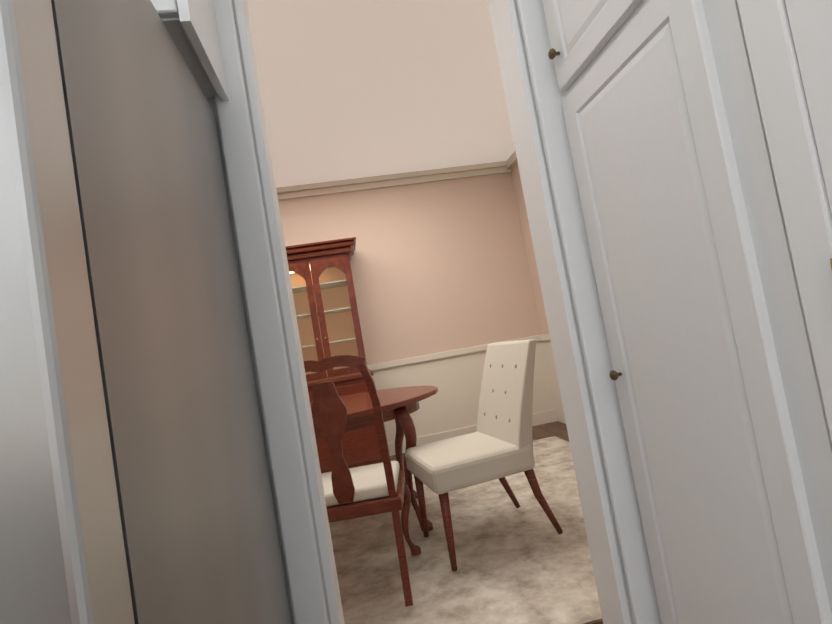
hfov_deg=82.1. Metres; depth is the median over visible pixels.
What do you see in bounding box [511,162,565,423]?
wall
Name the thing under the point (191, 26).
upper cabinet
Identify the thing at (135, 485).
fridge
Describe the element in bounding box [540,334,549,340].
trim
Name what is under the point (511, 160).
crown molding
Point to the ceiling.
(352, 89)
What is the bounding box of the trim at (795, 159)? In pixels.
[737,0,831,440]
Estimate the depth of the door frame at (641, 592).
1.37 m
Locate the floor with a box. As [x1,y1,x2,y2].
[390,421,602,623]
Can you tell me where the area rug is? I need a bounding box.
[329,436,602,623]
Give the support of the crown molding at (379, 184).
attached to the wall at (439, 266)
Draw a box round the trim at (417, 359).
[367,335,540,370]
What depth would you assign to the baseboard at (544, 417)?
4.74 m
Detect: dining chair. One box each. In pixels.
[303,355,420,606]
[405,339,562,570]
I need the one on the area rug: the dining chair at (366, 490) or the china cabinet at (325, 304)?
the dining chair at (366, 490)
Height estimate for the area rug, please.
0.010 m
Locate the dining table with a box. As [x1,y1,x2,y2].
[310,386,437,530]
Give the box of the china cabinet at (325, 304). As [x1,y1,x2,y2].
[285,237,382,472]
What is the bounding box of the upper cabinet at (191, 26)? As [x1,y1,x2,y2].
[151,0,228,100]
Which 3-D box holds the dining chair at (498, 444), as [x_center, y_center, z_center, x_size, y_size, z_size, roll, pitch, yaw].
[0.307,0.674,2.474,0.654,0.956,0.520,-9,-3,-17]
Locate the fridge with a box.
[0,0,291,623]
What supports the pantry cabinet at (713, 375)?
on the floor
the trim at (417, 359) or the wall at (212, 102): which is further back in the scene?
the trim at (417, 359)
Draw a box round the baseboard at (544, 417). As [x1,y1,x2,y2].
[388,409,557,455]
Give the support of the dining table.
on the area rug
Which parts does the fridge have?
door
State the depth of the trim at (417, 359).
4.76 m
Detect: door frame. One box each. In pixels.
[214,0,344,623]
[488,0,660,623]
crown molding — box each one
[276,161,511,199]
[507,151,516,168]
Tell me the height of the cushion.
0.054 m
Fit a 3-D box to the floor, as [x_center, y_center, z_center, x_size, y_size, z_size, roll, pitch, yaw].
[-0.214,1.325,2.974,4.140,0.050,3.570,-9,-3,-9]
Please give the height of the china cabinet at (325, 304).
2.055 m
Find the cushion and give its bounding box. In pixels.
[303,460,399,511]
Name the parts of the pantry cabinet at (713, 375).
knob, knob, door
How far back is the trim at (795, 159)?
0.73 m
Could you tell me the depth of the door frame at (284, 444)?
1.23 m
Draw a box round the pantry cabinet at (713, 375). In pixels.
[542,0,831,623]
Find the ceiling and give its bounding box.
[247,0,514,187]
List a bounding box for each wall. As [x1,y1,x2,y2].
[207,0,632,623]
[278,172,554,442]
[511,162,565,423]
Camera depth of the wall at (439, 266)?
4.83 m

